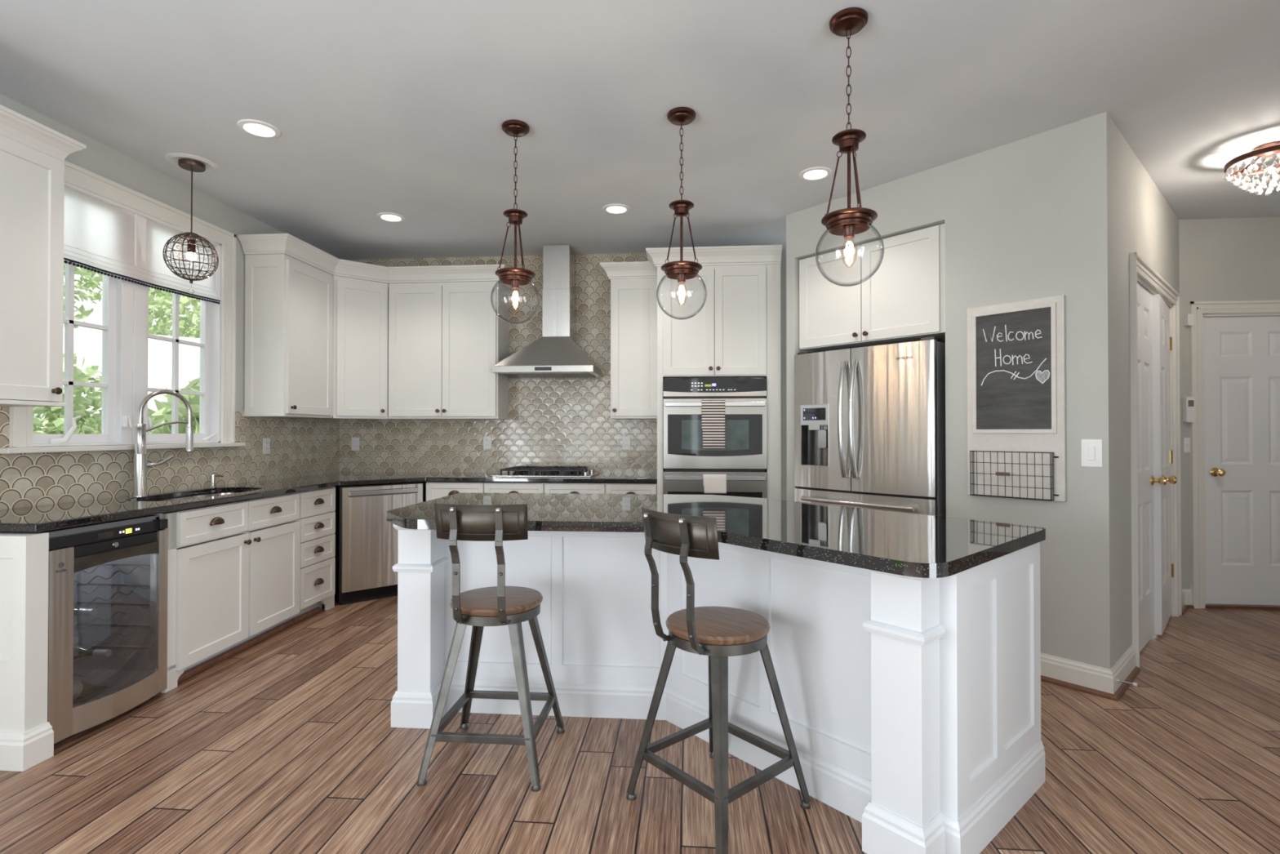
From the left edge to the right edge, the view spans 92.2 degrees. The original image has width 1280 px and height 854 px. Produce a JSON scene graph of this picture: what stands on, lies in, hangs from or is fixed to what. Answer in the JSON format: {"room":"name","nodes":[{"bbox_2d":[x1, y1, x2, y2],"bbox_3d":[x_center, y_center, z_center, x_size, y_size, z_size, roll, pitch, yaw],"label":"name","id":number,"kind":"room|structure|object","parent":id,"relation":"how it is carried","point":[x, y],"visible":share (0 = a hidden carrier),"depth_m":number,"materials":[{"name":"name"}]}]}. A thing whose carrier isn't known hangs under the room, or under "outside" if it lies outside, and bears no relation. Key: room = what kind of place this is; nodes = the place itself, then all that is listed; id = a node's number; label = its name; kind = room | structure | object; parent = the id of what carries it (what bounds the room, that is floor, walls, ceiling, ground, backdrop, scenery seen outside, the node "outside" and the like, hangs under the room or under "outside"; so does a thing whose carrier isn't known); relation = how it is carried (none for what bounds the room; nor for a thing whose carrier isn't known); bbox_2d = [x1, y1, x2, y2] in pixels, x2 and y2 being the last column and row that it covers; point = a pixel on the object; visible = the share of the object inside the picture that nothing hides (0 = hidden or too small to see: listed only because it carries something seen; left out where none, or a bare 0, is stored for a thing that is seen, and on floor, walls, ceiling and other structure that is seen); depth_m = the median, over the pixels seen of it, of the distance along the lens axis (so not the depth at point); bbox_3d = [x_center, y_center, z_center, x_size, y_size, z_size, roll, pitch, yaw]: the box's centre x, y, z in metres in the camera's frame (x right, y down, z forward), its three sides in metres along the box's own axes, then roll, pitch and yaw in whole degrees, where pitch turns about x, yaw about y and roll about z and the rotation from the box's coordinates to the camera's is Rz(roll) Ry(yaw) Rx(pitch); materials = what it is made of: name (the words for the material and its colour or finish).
{"room":"kitchen","nodes":[
{"label":"kitchen","id":0,"kind":"room"},
{"bbox_2d":[62,327,199,413],"bbox_3d":[-8.281,0.125,9.601,7.200,3.050,1.600,0,-1,-40],"label":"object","id":1,"kind":"object","parent":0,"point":[87,343],"visible":0.05,"depth_m":9.36,"materials":[{"name":"white"}]},
{"bbox_2d":[0,93,336,510],"bbox_3d":[-3.127,-0.130,1.231,0.140,2.820,8.950,0,0,5],"label":"wall","id":2,"kind":"structure","parent":0,"point":[104,161],"depth_m":3.74,"materials":[{"name":"grey paint"}]},
{"bbox_2d":[0,104,86,406],"bbox_3d":[-2.777,-0.697,2.313,0.384,1.202,1.054,0,0,5],"label":"upper cabinet","id":3,"kind":"object","parent":2,"relation":"attached to","point":[33,154],"visible":1,"depth_m":2.64,"materials":[{"name":"white paint"}]},
{"bbox_2d":[0,160,245,453],"bbox_3d":[-2.907,-0.601,3.555,0.205,1.458,1.500,0,0,5],"label":"window","id":4,"kind":"structure","parent":2,"relation":"in","point":[124,327],"depth_m":3.53,"materials":[{"name":"white paint"}]},
{"bbox_2d":[63,184,220,304],"bbox_3d":[-2.890,-1.026,3.552,0.070,0.421,1.176,0,0,5],"label":"roman shade","id":5,"kind":"object","parent":4,"relation":"attached to","point":[98,234],"visible":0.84,"depth_m":3.45,"materials":[{"name":"fabric"}]},
{"bbox_2d":[0,406,339,510],"bbox_3d":[-2.878,0.131,3.396,0.008,0.505,4.310,0,0,5],"label":"backsplash","id":6,"kind":"structure","parent":2,"relation":"attached to","point":[300,446],"depth_m":3.78,"materials":[{"name":"tile"}]},
{"bbox_2d":[262,438,270,453],"bbox_3d":[-2.774,0.141,4.576,0.010,0.118,0.072,0,0,5],"label":"power outlet","id":7,"kind":"object","parent":6,"relation":"attached to","point":[266,442],"visible":1,"depth_m":4.57,"materials":[{"name":"white plastic"}]},
{"bbox_2d":[244,253,333,417],"bbox_3d":[-2.603,-0.644,4.633,0.343,1.144,0.589,0,0,5],"label":"upper cabinet","id":8,"kind":"object","parent":2,"relation":"attached to","point":[289,300],"visible":1,"depth_m":4.36,"materials":[{"name":"white paint"}]},
{"bbox_2d":[421,249,786,502],"bbox_3d":[-0.707,-0.094,5.455,4.285,2.820,0.140,0,0,5],"label":"wall","id":9,"kind":"structure","parent":0,"point":[783,265],"depth_m":5.23,"materials":[{"name":"grey paint"}]},
{"bbox_2d":[329,275,388,418],"bbox_3d":[-2.426,-0.639,5.218,0.610,1.144,0.603,0,0,4],"label":"upper cabinet","id":10,"kind":"object","parent":9,"relation":"attached to","point":[360,382],"visible":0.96,"depth_m":5.04,"materials":[{"name":"white paint"}]},
{"bbox_2d":[237,233,511,289],"bbox_3d":[-1.974,-1.274,4.907,2.059,0.118,0.655,0,-1,-31],"label":"crown molding","id":11,"kind":"structure","parent":10,"relation":"attached to","point":[287,244],"depth_m":5.01,"materials":[{"name":"white paint"}]},
{"bbox_2d":[387,281,509,419],"bbox_3d":[-1.637,-0.639,5.278,0.950,1.144,0.351,0,0,5],"label":"upper cabinet","id":12,"kind":"object","parent":9,"relation":"attached to","point":[446,339],"visible":0.97,"depth_m":5.14,"materials":[{"name":"white paint"}]},
{"bbox_2d":[339,253,657,473],"bbox_3d":[-0.789,-0.552,5.391,3.837,1.905,0.008,0,0,5],"label":"backsplash","id":13,"kind":"structure","parent":9,"relation":"attached to","point":[552,421],"depth_m":5.40,"materials":[{"name":"tile"}]},
{"bbox_2d":[351,437,359,450],"bbox_3d":[-2.551,0.152,5.519,0.072,0.118,0.010,0,0,5],"label":"power outlet","id":14,"kind":"object","parent":13,"relation":"attached to","point":[355,441],"visible":1,"depth_m":5.51,"materials":[{"name":"white plastic"}]},
{"bbox_2d":[483,435,491,448],"bbox_3d":[-1.344,0.138,5.422,0.072,0.118,0.010,0,0,5],"label":"power outlet","id":15,"kind":"object","parent":13,"relation":"attached to","point":[486,439],"visible":1,"depth_m":5.42,"materials":[{"name":"white plastic"}]},
{"bbox_2d":[622,435,630,449],"bbox_3d":[-0.118,0.138,5.323,0.072,0.118,0.010,0,0,5],"label":"power outlet","id":16,"kind":"object","parent":13,"relation":"attached to","point":[625,439],"visible":1,"depth_m":5.32,"materials":[{"name":"white plastic"}]},
{"bbox_2d":[491,244,602,377],"bbox_3d":[-0.756,-0.967,5.136,0.820,1.078,0.503,0,0,5],"label":"range hood","id":17,"kind":"object","parent":9,"relation":"attached to","point":[557,353],"visible":1,"depth_m":5.09,"materials":[{"name":"metal"}]},
{"bbox_2d":[600,261,657,419],"bbox_3d":[-0.075,-0.698,5.140,0.473,1.260,0.378,0,0,5],"label":"upper cabinet","id":18,"kind":"object","parent":9,"relation":"attached to","point":[633,285],"visible":0.79,"depth_m":5.01,"materials":[{"name":"white paint"}]},
{"bbox_2d":[0,0,1279,259],"bbox_3d":[1.297,-1.603,0.862,9.150,0.120,9.100,0,0,5],"label":"ceiling","id":19,"kind":"structure","parent":0,"point":[401,107],"depth_m":2.86,"materials":[{"name":"paint"}]},
{"bbox_2d":[162,152,218,293],"bbox_3d":[-2.577,-1.143,3.539,0.261,0.754,0.261,0,0,5],"label":"cage pendant","id":20,"kind":"object","parent":19,"relation":"hanging from","point":[190,162],"visible":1,"depth_m":3.52,"materials":[{"name":"brown metal"}]},
{"bbox_2d":[186,238,195,252],"bbox_3d":[-2.577,-1.043,3.538,0.040,0.075,0.039,0,0,5],"label":"socket","id":21,"kind":"object","parent":20,"relation":"attached to","point":[189,249],"depth_m":3.52,"materials":[{"name":"orange metal"}]},
{"bbox_2d":[236,119,280,138],"bbox_3d":[-1.945,-1.519,3.146,0.192,0.009,0.192,0,0,5],"label":"recessed light","id":22,"kind":"object","parent":19,"relation":"in","point":[257,128],"visible":1,"depth_m":3.14,"materials":[{"name":"white plastic"}]},
{"bbox_2d":[376,212,404,222],"bbox_3d":[-1.794,-1.508,4.437,0.192,0.009,0.192,0,0,5],"label":"recessed light","id":23,"kind":"object","parent":19,"relation":"in","point":[387,216],"visible":1,"depth_m":4.43,"materials":[{"name":"white plastic"}]},
{"bbox_2d":[490,119,539,324],"bbox_3d":[-0.630,-1.023,3.115,0.244,1.002,0.244,0,0,-1],"label":"globe pendant","id":24,"kind":"object","parent":19,"relation":"hanging from","point":[516,277],"visible":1,"depth_m":3.09,"materials":[{"name":"orange metal"}]},
{"bbox_2d":[511,278,519,288],"bbox_3d":[-0.630,-0.733,3.113,0.044,0.065,0.044,0,0,-1],"label":"socket","id":25,"kind":"object","parent":24,"relation":"attached to","point":[515,283],"depth_m":3.10,"materials":[{"name":"orange metal"}]},
{"bbox_2d":[602,203,630,213],"bbox_3d":[-0.164,-1.510,4.272,0.192,0.009,0.192,0,0,5],"label":"recessed light","id":26,"kind":"object","parent":19,"relation":"in","point":[615,208],"visible":1,"depth_m":4.26,"materials":[{"name":"white plastic"}]},
{"bbox_2d":[656,106,706,319],"bbox_3d":[0.202,-1.024,2.995,0.244,1.002,0.244,0,0,15],"label":"globe pendant","id":27,"kind":"object","parent":19,"relation":"hanging from","point":[681,270],"visible":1,"depth_m":2.97,"materials":[{"name":"brown metal"}]},
{"bbox_2d":[676,272,685,283],"bbox_3d":[0.202,-0.735,2.993,0.044,0.065,0.044,0,0,15],"label":"socket","id":28,"kind":"object","parent":27,"relation":"attached to","point":[681,277],"depth_m":2.98,"materials":[{"name":"orange metal"}]},
{"bbox_2d":[799,166,831,180],"bbox_3d":[1.051,-1.515,3.690,0.192,0.009,0.192,0,0,5],"label":"recessed light","id":29,"kind":"object","parent":19,"relation":"in","point":[816,173],"visible":1,"depth_m":3.68,"materials":[{"name":"white plastic"}]},
{"bbox_2d":[815,7,884,286],"bbox_3d":[0.783,-1.030,2.307,0.244,1.002,0.244,0,-1,35],"label":"globe pendant","id":30,"kind":"object","parent":19,"relation":"hanging from","point":[848,222],"visible":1,"depth_m":2.29,"materials":[{"name":"brown metal"}]},
{"bbox_2d":[843,223,855,239],"bbox_3d":[0.783,-0.740,2.305,0.044,0.065,0.044,0,-1,35],"label":"socket","id":31,"kind":"object","parent":30,"relation":"attached to","point":[849,229],"depth_m":2.29,"materials":[{"name":"orange metal"}]},
{"bbox_2d":[1223,141,1279,195],"bbox_3d":[3.413,-1.387,3.339,0.359,0.271,0.357,0,0,5],"label":"crystal ceiling light","id":32,"kind":"object","parent":19,"relation":"hanging from","point":[1272,149],"visible":1,"depth_m":3.34,"materials":[{"name":"clear glass"}]},
{"bbox_2d":[0,595,1279,853],"bbox_3d":[1.297,1.307,0.838,9.150,0.060,9.100,0,0,5],"label":"floor","id":33,"kind":"structure","parent":0,"point":[286,744],"depth_m":2.30,"materials":[{"name":"brown wood"}]},
{"bbox_2d":[0,532,53,771],"bbox_3d":[-2.628,0.853,2.390,0.647,0.874,0.111,0,0,5],"label":"end panel","id":34,"kind":"object","parent":33,"relation":"on","point":[26,735],"visible":1,"depth_m":2.35,"materials":[{"name":"white paint"}]},
{"bbox_2d":[0,515,168,746],"bbox_3d":[-2.589,0.859,2.727,0.611,0.868,0.555,0,0,5],"label":"wine cooler","id":35,"kind":"object","parent":33,"relation":"on","point":[117,569],"visible":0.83,"depth_m":2.87,"materials":[{"name":"metal"}]},
{"bbox_2d":[73,636,79,644],"bbox_3d":[-2.533,0.902,2.609,0.304,0.074,0.074,0,0,5],"label":"wine bottle","id":36,"kind":"object","parent":35,"relation":"in","point":[76,639],"visible":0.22,"depth_m":2.60,"materials":[{"name":"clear glass"}]},
{"bbox_2d":[73,607,97,615],"bbox_3d":[-2.527,0.806,2.690,0.304,0.074,0.074,0,0,5],"label":"wine bottle","id":37,"kind":"object","parent":35,"relation":"in","point":[77,611],"visible":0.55,"depth_m":2.67,"materials":[{"name":"clear glass"}]},
{"bbox_2d":[72,680,107,699],"bbox_3d":[-2.420,1.120,2.640,0.076,0.151,0.277,0,0,5],"label":"wine bottle","id":38,"kind":"object","parent":35,"relation":"in","point":[81,689],"visible":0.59,"depth_m":2.64,"materials":[{"name":"green glass"}]},
{"bbox_2d":[73,643,111,660],"bbox_3d":[-2.521,1.008,2.758,0.304,0.074,0.074,0,0,5],"label":"wine bottle","id":39,"kind":"object","parent":35,"relation":"in","point":[77,655],"visible":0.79,"depth_m":2.74,"materials":[{"name":"green glass"}]},
{"bbox_2d":[150,492,300,693],"bbox_3d":[-2.529,0.864,3.541,0.591,0.872,1.052,0,0,3],"label":"base cabinet","id":40,"kind":"object","parent":33,"relation":"on","point":[233,568],"visible":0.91,"depth_m":3.41,"materials":[{"name":"white paint"}]},
{"bbox_2d":[288,486,335,624],"bbox_3d":[-2.498,0.870,4.290,0.611,0.872,0.425,0,0,5],"label":"base cabinet","id":41,"kind":"object","parent":33,"relation":"on","point":[317,518],"visible":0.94,"depth_m":4.24,"materials":[{"name":"white paint"}]},
{"bbox_2d":[334,481,422,604],"bbox_3d":[-2.111,0.877,4.883,0.620,0.868,0.542,0,-1,-40],"label":"dishwasher","id":42,"kind":"object","parent":33,"relation":"on","point":[366,556],"visible":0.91,"depth_m":4.62,"materials":[{"name":"silver metal"}]},
{"bbox_2d":[426,481,486,501],"bbox_3d":[-1.442,0.877,5.120,0.473,0.872,0.601,0,0,5],"label":"base cabinet","id":43,"kind":"object","parent":33,"relation":"on","point":[434,490],"visible":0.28,"depth_m":4.86,"materials":[{"name":"white paint"}]},
{"bbox_2d":[417,502,564,791],"bbox_3d":[-0.564,0.784,2.404,0.454,1.011,0.490,0,0,5],"label":"bar stool","id":44,"kind":"object","parent":33,"relation":"on","point":[499,605],"visible":1,"depth_m":2.25,"materials":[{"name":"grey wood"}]},
{"bbox_2d":[484,481,606,493],"bbox_3d":[-0.727,0.876,5.062,0.962,0.872,0.601,0,0,5],"label":"base cabinet","id":45,"kind":"object","parent":33,"relation":"on","point":[489,486],"visible":0.21,"depth_m":4.80,"materials":[{"name":"white paint"}]},
{"bbox_2d":[605,481,657,493],"bbox_3d":[-0.048,0.876,5.007,0.400,0.872,0.601,0,0,5],"label":"base cabinet","id":46,"kind":"object","parent":33,"relation":"on","point":[611,487],"visible":0.13,"depth_m":4.75,"materials":[{"name":"white paint"}]},
{"bbox_2d":[0,471,657,532],"bbox_3d":[-1.387,0.404,3.868,2.883,0.034,3.105,0,0,5],"label":"countertop","id":47,"kind":"structure","parent":46,"relation":"on","point":[62,515],"depth_m":3.66,"materials":[{"name":"black stone"}]},
{"bbox_2d":[132,389,193,497],"bbox_3d":[-2.701,0.086,3.500,0.069,0.598,0.303,0,-1,28],"label":"faucet","id":48,"kind":"object","parent":47,"relation":"on","point":[140,464],"visible":1,"depth_m":3.40,"materials":[{"name":"silver metal"}]},
{"bbox_2d":[153,492,262,513],"bbox_3d":[-2.556,0.520,3.572,0.425,0.199,0.856,0,0,5],"label":"sink","id":49,"kind":"object","parent":47,"relation":"in","point":[222,493],"visible":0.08,"depth_m":3.76,"materials":[{"name":"metal"}]},
{"bbox_2d":[208,474,223,488],"bbox_3d":[-2.711,0.345,3.945,0.043,0.087,0.085,0,-1,38],"label":"soap dispenser","id":50,"kind":"object","parent":47,"relation":"on","point":[212,476],"visible":1,"depth_m":3.92,"materials":[{"name":"silver metal"}]},
{"bbox_2d":[491,465,599,477],"bbox_3d":[-0.764,0.365,5.095,0.800,0.066,0.470,0,0,5],"label":"gas cooktop","id":51,"kind":"object","parent":47,"relation":"in","point":[519,471],"visible":1,"depth_m":4.96,"materials":[{"name":"metal"}]},
{"bbox_2d":[491,471,599,477],"bbox_3d":[-0.764,0.392,5.095,0.800,0.012,0.470,0,0,5],"label":"tray","id":52,"kind":"object","parent":51,"relation":"on","point":[562,474],"depth_m":4.94,"materials":[{"name":"metal"}]},
{"bbox_2d":[645,244,782,499],"bbox_3d":[0.577,-0.021,4.941,1.018,2.664,0.667,0,0,5],"label":"oven tower","id":53,"kind":"object","parent":33,"relation":"on","point":[736,331],"visible":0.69,"depth_m":4.67,"materials":[{"name":"white paint"}]},
{"bbox_2d":[662,377,767,497],"bbox_3d":[0.587,0.266,4.918,0.780,1.286,0.610,0,0,5],"label":"double oven","id":54,"kind":"object","parent":53,"relation":"in","point":[743,459],"visible":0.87,"depth_m":4.66,"materials":[{"name":"silver metal"}]},
{"bbox_2d":[701,400,724,448],"bbox_3d":[0.551,-0.022,4.629,0.175,0.361,0.050,0,0,5],"label":"dish towel","id":55,"kind":"object","parent":54,"relation":"hanging from","point":[713,411],"visible":1,"depth_m":4.61,"materials":[{"name":"white fabric"}]},
{"bbox_2d":[702,474,726,493],"bbox_3d":[0.561,0.425,4.625,0.175,0.141,0.050,0,0,5],"label":"dish towel","id":56,"kind":"object","parent":54,"relation":"hanging from","point":[712,483],"visible":1,"depth_m":4.60,"materials":[{"name":"white fabric"}]},
{"bbox_2d":[391,524,1045,853],"bbox_3d":[0.195,0.856,2.749,2.742,0.875,1.298,0,-1,26],"label":"kitchen island","id":57,"kind":"object","parent":33,"relation":"on","point":[913,704],"visible":0.72,"depth_m":2.20,"materials":[{"name":"white paint"}]},
{"bbox_2d":[386,493,1045,577],"bbox_3d":[0.156,0.398,2.795,2.869,0.040,1.475,0,-1,26],"label":"island countertop","id":58,"kind":"structure","parent":57,"relation":"on","point":[897,543],"depth_m":2.41,"materials":[{"name":"black stone"}]},
{"bbox_2d":[626,506,810,853],"bbox_3d":[0.253,0.782,2.107,0.490,1.011,0.454,0,-1,-40],"label":"bar stool","id":59,"kind":"object","parent":33,"relation":"on","point":[717,633],"visible":1,"depth_m":2.00,"materials":[{"name":"silver metal"}]},
{"bbox_2d":[794,337,946,516],"bbox_3d":[1.629,0.392,4.121,0.846,1.825,0.965,0,-1,-40],"label":"refrigerator","id":60,"kind":"object","parent":33,"relation":"on","point":[869,421],"visible":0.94,"depth_m":3.81,"materials":[{"name":"silver metal"}]},
{"bbox_2d":[786,112,1115,668],"bbox_3d":[1.986,-0.107,3.965,0.880,2.820,1.870,0,-1,-40],"label":"wall","id":61,"kind":"structure","parent":0,"point":[1011,214],"depth_m":3.29,"materials":[{"name":"grey paint"}]},
{"bbox_2d":[799,223,945,351],"bbox_3d":[1.678,-0.870,4.163,0.651,0.640,1.024,0,-1,-40],"label":"upper cabinet","id":62,"kind":"object","parent":61,"relation":"attached to","point":[904,300],"visible":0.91,"depth_m":3.93,"materials":[{"name":"white paint"}]},
{"bbox_2d":[967,294,1066,501],"bbox_3d":[1.964,-0.144,3.250,0.079,1.038,0.463,0,-1,-40],"label":"board","id":63,"kind":"object","parent":61,"relation":"attached to","point":[1016,393],"visible":1,"depth_m":3.24,"materials":[{"name":"white wood"}]},
{"bbox_2d":[969,450,1058,501],"bbox_3d":[1.957,0.251,3.238,0.054,0.244,0.406,0,-1,-40],"label":"wire basket","id":64,"kind":"object","parent":63,"relation":"on","point":[1015,474],"depth_m":3.24,"materials":[{"name":"black metal"}]},
{"bbox_2d":[1040,644,1136,693],"bbox_3d":[2.204,1.232,3.400,0.526,0.132,0.780,0,-1,-40],"label":"baseboard","id":65,"kind":"structure","parent":61,"relation":"attached to","point":[1100,678],"depth_m":3.06,"materials":[{"name":"white paint"}]},
{"bbox_2d":[1040,666,1140,701],"bbox_3d":[2.203,1.287,3.386,0.547,0.022,0.800,0,-1,-40],"label":"trim","id":66,"kind":"structure","parent":61,"relation":"attached to","point":[1131,677],"depth_m":3.04,"materials":[{"name":"brown wood"}]},
{"bbox_2d":[1080,439,1102,466],"bbox_3d":[2.210,0.128,3.013,0.011,0.135,0.086,0,-1,-40],"label":"light switch","id":67,"kind":"object","parent":61,"relation":"attached to","point":[1091,450],"visible":1,"depth_m":3.01,"materials":[{"name":"white plastic"}]},
{"bbox_2d":[1118,679,1137,686],"bbox_3d":[2.366,1.240,2.985,0.018,0.018,0.070,0,-1,-42],"label":"door stop","id":68,"kind":"object","parent":61,"relation":"attached to","point":[1135,684],"visible":1,"depth_m":2.98,"materials":[{"name":"silver metal"}]},
{"bbox_2d":[1081,111,1181,669],"bbox_3d":[2.948,-0.106,4.036,2.457,2.820,0.660,0,-1,-42],"label":"wall","id":69,"kind":"structure","parent":0,"point":[1144,224],"depth_m":3.04,"materials":[{"name":"grey paint"}]},
{"bbox_2d":[1137,282,1167,652],"bbox_3d":[2.958,0.228,3.589,0.652,2.105,0.106,0,-1,-42],"label":"door","id":70,"kind":"structure","parent":69,"relation":"in","point":[1147,480],"depth_m":3.67,"materials":[{"name":"white paint"}]},
{"bbox_2d":[1129,252,1182,667],"bbox_3d":[3.172,0.185,3.840,1.500,2.235,0.128,0,-1,-42],"label":"trim","id":71,"kind":"structure","parent":69,"relation":"attached to","point":[1141,273],"depth_m":3.72,"materials":[{"name":"white paint"}]},
{"bbox_2d":[1152,293,1177,635],"bbox_3d":[3.451,0.231,4.012,0.106,2.105,0.642,0,-1,45],"label":"door","id":72,"kind":"structure","parent":69,"relation":"in","point":[1162,340],"depth_m":3.85,"materials":[{"name":"white paint"}]},
{"bbox_2d":[1182,604,1194,614],"bbox_3d":[3.875,1.296,4.378,0.269,0.022,0.049,0,-1,-35],"label":"trim","id":73,"kind":"structure","parent":69,"relation":"attached to","point":[1184,608],"depth_m":4.42,"materials":[{"name":"brown wood"}]},
{"bbox_2d":[1178,217,1279,589],"bbox_3d":[4.993,-0.103,4.455,2.160,2.820,0.120,0,0,5],"label":"wall","id":74,"kind":"structure","parent":0,"point":[1229,259],"depth_m":4.47,"materials":[{"name":"grey paint"}]},
{"bbox_2d":[1181,588,1192,607],"bbox_3d":[3.868,1.241,4.396,0.281,0.132,0.050,0,-1,-34],"label":"baseboard","id":75,"kind":"structure","parent":74,"relation":"attached to","point":[1187,596],"depth_m":4.45,"materials":[{"name":"white paint"}]},
{"bbox_2d":[1183,437,1190,453],"bbox_3d":[3.976,0.132,4.467,0.050,0.110,0.016,0,0,5],"label":"light switch","id":76,"kind":"object","parent":74,"relation":"attached to","point":[1186,440],"visible":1,"depth_m":4.47,"materials":[{"name":"white plastic"}]},
{"bbox_2d":[1182,396,1195,422],"bbox_3d":[3.972,-0.125,4.456,0.060,0.185,0.042,0,0,5],"label":"alarm keypad","id":77,"kind":"object","parent":74,"relation":"attached to","point":[1188,402],"visible":1,"depth_m":4.44,"materials":[{"name":"white plastic"}]},
{"bbox_2d":[1184,313,1194,326],"bbox_3d":[3.989,-0.775,4.464,0.058,0.085,0.035,0,0,5],"label":"sensor","id":78,"kind":"object","parent":74,"relation":"attached to","point":[1188,318],"visible":1,"depth_m":4.45,"materials":[{"name":"white plastic"}]},
{"bbox_2d":[1188,300,1279,608],"bbox_3d":[4.488,0.200,4.469,0.990,2.215,0.128,0,0,5],"label":"trim","id":79,"kind":"structure","parent":74,"relation":"attached to","point":[1201,309],"depth_m":4.45,"materials":[{"name":"white paint"}]},
{"bbox_2d":[1204,315,1279,604],"bbox_3d":[4.485,0.241,4.430,0.776,2.083,0.106,0,0,5],"label":"door","id":80,"kind":"structure","parent":74,"relation":"in","point":[1242,354],"depth_m":4.46,"materials":[{"name":"white paint"}]},
{"bbox_2d":[1204,603,1279,609],"bbox_3d":[4.488,1.296,4.464,0.820,0.022,0.120,0,0,5],"label":"trim","id":81,"kind":"structure","parent":74,"relation":"attached to","point":[1207,605],"depth_m":4.42,"materials":[{"name":"brown wood"}]},
{"label":"outside","id":82,"kind":"structure","parent":0,"visible":0},
{"bbox_3d":[-12.098,1.687,7.982,18.600,0.100,30.000,0,0,5],"label":"ground","id":83,"kind":"structure","parent":82,"visible":0},
{"bbox_2d":[63,262,102,328],"bbox_3d":[-11.815,-2.246,10.244,4.776,7.824,4.723,0,0,5],"label":"tree","id":84,"kind":"object","parent":83,"relation":"on","point":[92,282],"visible":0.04,"depth_m":11.42,"materials":[{"name":"green plant"}]},
{"bbox_2d":[33,352,165,434],"bbox_3d":[-5.773,0.400,5.670,2.296,2.434,2.227,0,0,5],"label":"shrub","id":85,"kind":"object","parent":83,"relation":"on","point":[53,420],"visible":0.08,"depth_m":5.69,"materials":[{"name":"green plant"}]},
{"bbox_2d":[97,280,199,337],"bbox_3d":[-9.218,-2.180,13.866,4.712,7.732,4.740,0,0,5],"label":"tree","id":86,"kind":"object","parent":83,"relation":"on","point":[165,298],"visible":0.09,"depth_m":12.59,"materials":[{"name":"green plant"}]},
{"bbox_2d":[147,377,199,433],"bbox_3d":[-4.979,0.350,7.947,2.437,2.597,2.543,0,0,5],"label":"shrub","id":87,"kind":"object","parent":83,"relation":"on","point":[164,409],"visible":0.04,"depth_m":7.10,"materials":[{"name":"green plant"}]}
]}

